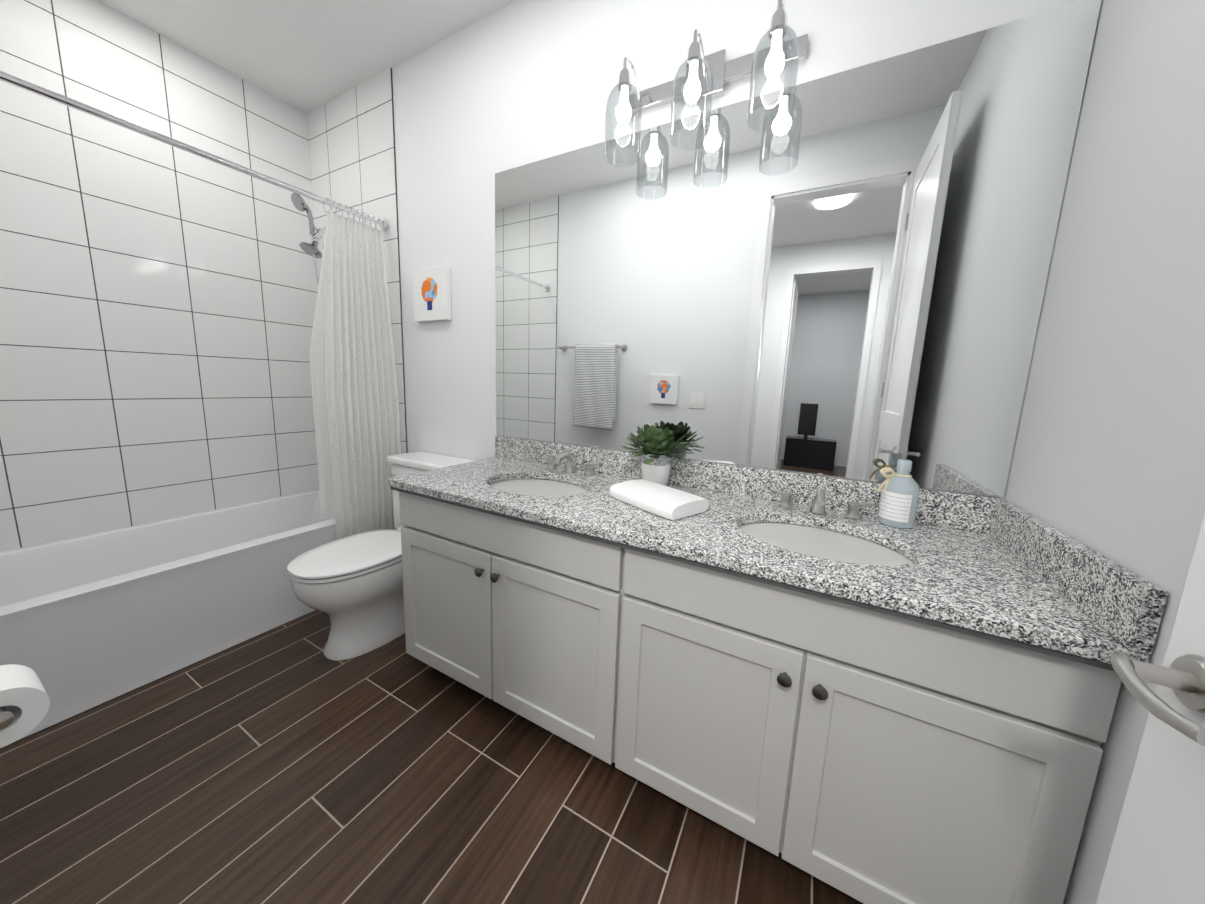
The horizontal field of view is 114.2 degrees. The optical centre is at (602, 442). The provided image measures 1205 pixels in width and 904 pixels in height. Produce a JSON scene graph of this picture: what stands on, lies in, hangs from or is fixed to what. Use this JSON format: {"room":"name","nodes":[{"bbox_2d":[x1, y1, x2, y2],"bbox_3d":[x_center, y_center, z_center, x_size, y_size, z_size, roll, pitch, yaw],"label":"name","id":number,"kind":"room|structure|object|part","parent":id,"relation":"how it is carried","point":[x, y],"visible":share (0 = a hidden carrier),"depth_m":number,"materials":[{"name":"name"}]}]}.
{"room":"bathroom","nodes":[
{"label":"bathroom","id":0,"kind":"room"},
{"bbox_2d":[98,0,514,113],"bbox_3d":[-0.661,-1.762,0.934,3.665,0.060,1.770,7,10,28],"label":"ceiling","id":1,"kind":"structure","parent":0,"point":[306,56],"depth_m":1.80,"materials":[{"name":"white paint"}]},
{"bbox_2d":[0,610,862,903],"bbox_3d":[-1.263,1.330,-0.867,4.915,0.060,6.200,7,10,28],"label":"floor","id":2,"kind":"structure","parent":0,"point":[288,762],"depth_m":1.09,"materials":[{"name":"brown wood"}]},
{"bbox_2d":[0,489,335,741],"bbox_3d":[-1.904,0.636,1.913,0.739,0.430,1.482,7,10,28],"label":"bathtub","id":3,"kind":"object","parent":2,"relation":"on","point":[88,622],"visible":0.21,"depth_m":1.62,"materials":[{"name":"white ceramic"}]},
{"bbox_2d":[287,451,474,660],"bbox_3d":[-1.030,0.498,1.844,0.450,0.785,0.745,7,10,28],"label":"toilet","id":4,"kind":"object","parent":2,"relation":"on","point":[351,586],"visible":0.48,"depth_m":1.67,"materials":[{"name":"white ceramic"}]},
{"bbox_3d":[-1.087,0.479,1.732,0.382,0.020,0.499,7,10,28],"label":"lid","id":5,"kind":"part","parent":4,"relation":"part of","materials":[{"name":"white ceramic"}]},
{"bbox_3d":[-1.079,0.702,1.797,0.374,0.392,0.558,7,10,28],"label":"bowl","id":6,"kind":"part","parent":4,"relation":"part of","materials":[{"name":"white ceramic"}]},
{"bbox_3d":[-0.888,0.098,2.024,0.450,0.038,0.205,7,10,28],"label":"tank lid","id":7,"kind":"part","parent":4,"relation":"part of","materials":[{"name":"white ceramic"}]},
{"bbox_2d":[388,484,1121,903],"bbox_3d":[0.138,0.614,1.324,1.832,0.795,0.576,7,10,28],"label":"bathroom vanity","id":8,"kind":"object","parent":2,"relation":"on","point":[834,682],"depth_m":0.88,"materials":[{"name":"grey paint"}]},
{"bbox_3d":[-0.573,0.604,1.423,0.460,0.529,0.019,7,10,28],"label":"door","id":9,"kind":"part","parent":8,"relation":"part of","materials":[{"name":"grey paint"}]},
{"bbox_3d":[-0.402,0.422,1.279,0.030,0.030,0.028,7,10,28],"label":"knob","id":10,"kind":"part","parent":8,"relation":"part of","materials":[{"name":"grey metal"}]},
{"bbox_3d":[-0.342,0.429,1.247,0.030,0.030,0.028,7,10,28],"label":"knob","id":11,"kind":"part","parent":8,"relation":"part of","materials":[{"name":"grey metal"}]},
{"bbox_3d":[-0.356,0.284,1.263,0.925,0.140,0.019,7,10,28],"label":"panel","id":12,"kind":"part","parent":8,"relation":"part of","materials":[{"name":"grey paint"}]},
{"bbox_3d":[-0.164,0.651,1.206,0.460,0.529,0.019,7,10,28],"label":"door","id":13,"kind":"part","parent":8,"relation":"part of","materials":[{"name":"grey paint"}]},
{"bbox_3d":[0.240,0.698,0.993,0.434,0.529,0.019,7,10,28],"label":"door","id":14,"kind":"part","parent":8,"relation":"part of","materials":[{"name":"grey paint"}]},
{"bbox_2d":[388,456,1149,662],"bbox_3d":[0.150,0.206,1.263,1.837,0.029,0.575,7,10,28],"label":"countertop","id":15,"kind":"structure","parent":8,"relation":"on","point":[971,577],"depth_m":0.93,"materials":[{"name":"grey stone"}]},
{"bbox_2d":[480,472,595,499],"bbox_3d":[-0.245,0.238,1.466,0.460,0.148,0.354,7,10,28],"label":"sink","id":16,"kind":"object","parent":15,"relation":"in","point":[530,483],"depth_m":1.52,"materials":[{"name":"white ceramic"}]},
{"bbox_2d":[544,452,599,475],"bbox_3d":[-0.155,0.084,1.601,0.279,0.086,0.131,7,10,28],"label":"faucet","id":17,"kind":"object","parent":15,"relation":"on","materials":[{"name":"silver metal"}]},
{"bbox_2d":[621,424,694,485],"bbox_3d":[0.180,0.054,1.404,0.276,0.228,0.195,7,10,28],"label":"potted plant","id":18,"kind":"object","parent":15,"relation":"on","point":[655,455],"visible":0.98,"depth_m":1.39,"materials":[{"name":"green plant"}]},
{"bbox_3d":[0.197,0.098,1.442,0.124,0.130,0.124,7,10,28],"label":"pot","id":19,"kind":"part","parent":18,"relation":"part of","materials":[{"name":"white ceramic"}]},
{"bbox_2d":[610,479,708,519],"bbox_3d":[0.174,0.170,1.241,0.182,0.042,0.280,-5,11,-37],"label":"folded towel","id":20,"kind":"object","parent":15,"relation":"on","point":[667,502],"visible":1,"depth_m":1.18,"materials":[{"name":"white fabric"}]},
{"bbox_2d":[768,484,875,519],"bbox_3d":[0.654,0.178,1.173,0.279,0.086,0.131,7,10,28],"label":"faucet","id":21,"kind":"object","parent":15,"relation":"on","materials":[{"name":"silver metal"}]},
{"bbox_2d":[732,512,923,575],"bbox_3d":[0.564,0.332,1.038,0.460,0.148,0.354,7,10,28],"label":"sink","id":22,"kind":"object","parent":15,"relation":"in","point":[876,549],"depth_m":1.05,"materials":[{"name":"white ceramic"}]},
{"bbox_2d":[877,459,919,528],"bbox_3d":[0.843,0.140,1.117,0.101,0.190,0.085,7,10,28],"label":"soap bottle","id":23,"kind":"object","parent":15,"relation":"on","point":[893,506],"visible":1,"depth_m":1.10,"materials":[{"name":"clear glass"}]},
{"bbox_3d":[0.400,0.516,0.854,0.030,0.030,0.028,7,10,28],"label":"knob","id":24,"kind":"part","parent":8,"relation":"part of","materials":[{"name":"grey metal"}]},
{"bbox_3d":[0.459,0.523,0.823,0.030,0.030,0.028,7,10,28],"label":"knob","id":25,"kind":"part","parent":8,"relation":"part of","materials":[{"name":"grey metal"}]},
{"bbox_3d":[0.446,0.377,0.838,0.875,0.140,0.019,7,10,28],"label":"panel","id":26,"kind":"part","parent":8,"relation":"part of","materials":[{"name":"grey paint"}]},
{"bbox_3d":[0.627,0.743,0.788,0.434,0.529,0.019,7,10,28],"label":"door","id":27,"kind":"part","parent":8,"relation":"part of","materials":[{"name":"grey paint"}]},
{"bbox_2d":[392,0,1101,498],"bbox_3d":[-0.332,-0.468,1.838,3.665,2.745,0.120,7,10,28],"label":"wall","id":28,"kind":"structure","parent":0,"point":[480,104],"depth_m":1.66,"materials":[{"name":"white paint"}]},
{"bbox_2d":[307,67,407,453],"bbox_3d":[-1.471,-0.788,2.344,0.813,2.345,0.007,7,10,28],"label":"wall tile","id":29,"kind":"structure","parent":28,"relation":"attached to","point":[351,141],"depth_m":2.17,"materials":[{"name":"white tile"}]},
{"bbox_2d":[0,71,387,229],"bbox_3d":[-1.541,-1.108,1.484,0.052,0.052,1.484,7,10,28],"label":"curtain rod","id":30,"kind":"object","parent":29,"relation":"attached to","point":[51,95],"visible":0.9,"depth_m":1.40,"materials":[{"name":"silver metal"}]},
{"bbox_2d":[310,198,400,539],"bbox_3d":[-1.305,-0.209,2.079,0.132,1.973,0.390,7,10,28],"label":"shower curtain","id":31,"kind":"object","parent":30,"relation":"hanging from","point":[355,396],"visible":0.92,"depth_m":2.03,"materials":[{"name":"white fabric"}]},
{"bbox_2d":[291,193,325,283],"bbox_3d":[-1.561,-1.111,2.186,0.109,0.435,0.279,7,10,28],"label":"shower head","id":32,"kind":"object","parent":29,"relation":"attached to","point":[301,205],"visible":0.69,"depth_m":2.12},
{"bbox_3d":[-1.591,-1.211,2.107,0.023,0.153,0.051,7,10,28],"label":"handle","id":33,"kind":"part","parent":32,"relation":"part of","materials":[{"name":"silver metal"}]},
{"bbox_2d":[413,266,450,321],"bbox_3d":[-0.881,-0.762,2.010,0.250,0.255,0.030,7,10,28],"label":"picture","id":34,"kind":"object","parent":28,"relation":"attached to","point":[432,293],"visible":1,"depth_m":1.99},
{"bbox_2d":[604,0,807,166],"bbox_3d":[0.295,-1.103,1.224,0.600,0.313,0.204,7,10,28],"label":"sconce","id":35,"kind":"object","parent":28,"relation":"attached to","point":[709,77],"visible":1,"depth_m":1.21,"materials":[{"name":"silver metal"}]},
{"bbox_3d":[0.070,-1.072,1.304,0.122,0.211,0.122,7,10,28],"label":"lamp shade","id":36,"kind":"part","parent":35,"relation":"part of","materials":[{"name":"clear glass"}]},
{"bbox_2d":[617,68,631,93],"bbox_3d":[0.074,-1.196,1.285,0.046,0.052,0.046,7,10,28],"label":"socket","id":37,"kind":"object","parent":35,"relation":"attached to","point":[625,76],"depth_m":1.27,"materials":[{"name":"silver metal"}]},
{"bbox_3d":[0.103,-1.248,1.328,0.012,0.072,0.135,7,10,28],"label":"arm","id":38,"kind":"part","parent":35,"relation":"part of"},
{"bbox_3d":[0.274,-1.048,1.196,0.122,0.211,0.122,7,10,28],"label":"lamp shade","id":39,"kind":"part","parent":35,"relation":"part of","materials":[{"name":"clear glass"}]},
{"bbox_2d":[686,41,701,69],"bbox_3d":[0.278,-1.172,1.177,0.046,0.052,0.046,7,10,28],"label":"socket","id":40,"kind":"object","parent":35,"relation":"attached to","point":[695,48],"depth_m":1.16,"materials":[{"name":"silver metal"}]},
{"bbox_3d":[0.307,-1.224,1.220,0.012,0.072,0.135,7,10,28],"label":"arm","id":41,"kind":"part","parent":35,"relation":"part of"},
{"bbox_3d":[0.478,-1.025,1.088,0.122,0.211,0.122,7,10,28],"label":"lamp shade","id":42,"kind":"part","parent":35,"relation":"part of","materials":[{"name":"clear glass"}]},
{"bbox_2d":[768,8,787,41],"bbox_3d":[0.482,-1.149,1.069,0.046,0.052,0.046,7,10,28],"label":"socket","id":43,"kind":"object","parent":35,"relation":"attached to","point":[779,17],"depth_m":1.05,"materials":[{"name":"silver metal"}]},
{"bbox_3d":[0.511,-1.201,1.112,0.012,0.072,0.135,7,10,28],"label":"arm","id":44,"kind":"part","parent":35,"relation":"part of"},
{"bbox_2d":[495,436,1004,531],"bbox_3d":[0.284,0.108,1.494,1.837,0.102,0.023,7,10,28],"label":"backsplash","id":45,"kind":"structure","parent":28,"relation":"attached to","point":[970,512],"depth_m":1.34,"materials":[{"name":"grey stone"}]},
{"bbox_2d":[495,0,1100,497],"bbox_3d":[0.308,-0.528,1.405,1.841,1.181,0.006,7,10,28],"label":"mirror","id":46,"kind":"object","parent":28,"relation":"attached to","point":[841,274],"visible":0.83,"depth_m":1.21,"materials":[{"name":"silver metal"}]},
{"bbox_2d":[1004,0,1204,903],"bbox_3d":[0.799,-0.188,0.261,0.150,2.745,1.620,7,10,28],"label":"wall","id":47,"kind":"structure","parent":0,"point":[1108,459],"depth_m":0.70,"materials":[{"name":"white paint"}]},
{"bbox_2d":[988,497,1167,655],"bbox_3d":[0.944,0.234,0.820,0.023,0.102,0.551,7,10,28],"label":"backsplash","id":48,"kind":"structure","parent":47,"relation":"attached to","point":[1129,607],"depth_m":0.70,"materials":[{"name":"grey stone"}]},
{"bbox_3d":[-1.483,-0.325,0.627,2.500,2.745,0.120,7,10,28],"label":"wall","id":49,"kind":"structure","parent":0,"visible":0},
{"bbox_2d":[0,664,49,747],"bbox_3d":[-0.986,0.432,0.606,0.168,0.094,0.138,7,10,28],"label":"toilet paper roll","id":50,"kind":"object","parent":49,"relation":"attached to","point":[24,702],"visible":1,"depth_m":0.63,"materials":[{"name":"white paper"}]},
{"bbox_3d":[-0.952,0.429,0.568,0.040,0.017,0.094,7,10,28],"label":"post","id":51,"kind":"part","parent":50,"relation":"part of","materials":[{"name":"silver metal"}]},
{"bbox_3d":[-2.291,-0.547,1.898,0.150,2.745,1.620,7,10,28],"label":"wall","id":52,"kind":"structure","parent":0,"visible":0},
{"bbox_2d":[0,0,318,551],"bbox_3d":[-2.186,-0.744,1.884,0.007,2.345,1.500,7,10,28],"label":"wall tiles","id":53,"kind":"structure","parent":52,"relation":"attached to","point":[158,299],"depth_m":1.85,"materials":[{"name":"white tile"}]},
{"bbox_3d":[0.317,-0.115,-0.327,0.135,2.745,0.120,7,10,28],"label":"wall","id":54,"kind":"structure","parent":0,"visible":0},
{"bbox_3d":[0.479,-0.013,0.077,0.024,2.408,0.686,7,10,28],"label":"door","id":55,"kind":"structure","parent":54,"relation":"in","visible":0},
{"bbox_2d":[1096,514,1204,903],"bbox_3d":[0.602,-0.047,0.333,0.005,2.408,0.115,7,10,28],"label":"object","id":56,"kind":"structure","parent":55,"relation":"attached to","point":[1157,854],"depth_m":0.41,"materials":[{"name":"white paint"}]},
{"bbox_2d":[1170,654,1204,716],"bbox_3d":[0.588,0.239,0.385,0.010,0.056,0.056,7,10,28],"label":"rose","id":57,"kind":"object","parent":55,"relation":"attached to","point":[1194,666],"visible":0.83,"depth_m":0.38,"materials":[{"name":"silver metal"}]},
{"bbox_2d":[1128,658,1197,692],"bbox_3d":[0.566,0.236,0.396,0.041,0.019,0.019,7,10,28],"label":"lever neck","id":58,"kind":"object","parent":57,"relation":"attached to","point":[1184,681],"visible":0.85,"depth_m":0.39,"materials":[{"name":"silver metal"}]},
{"bbox_2d":[1110,652,1204,746],"bbox_3d":[0.526,0.241,0.373,0.020,0.024,0.108,7,10,28],"label":"door lever","id":59,"kind":"object","parent":58,"relation":"attached to","point":[1148,699],"visible":1,"depth_m":0.36,"materials":[{"name":"silver metal"}]}
]}

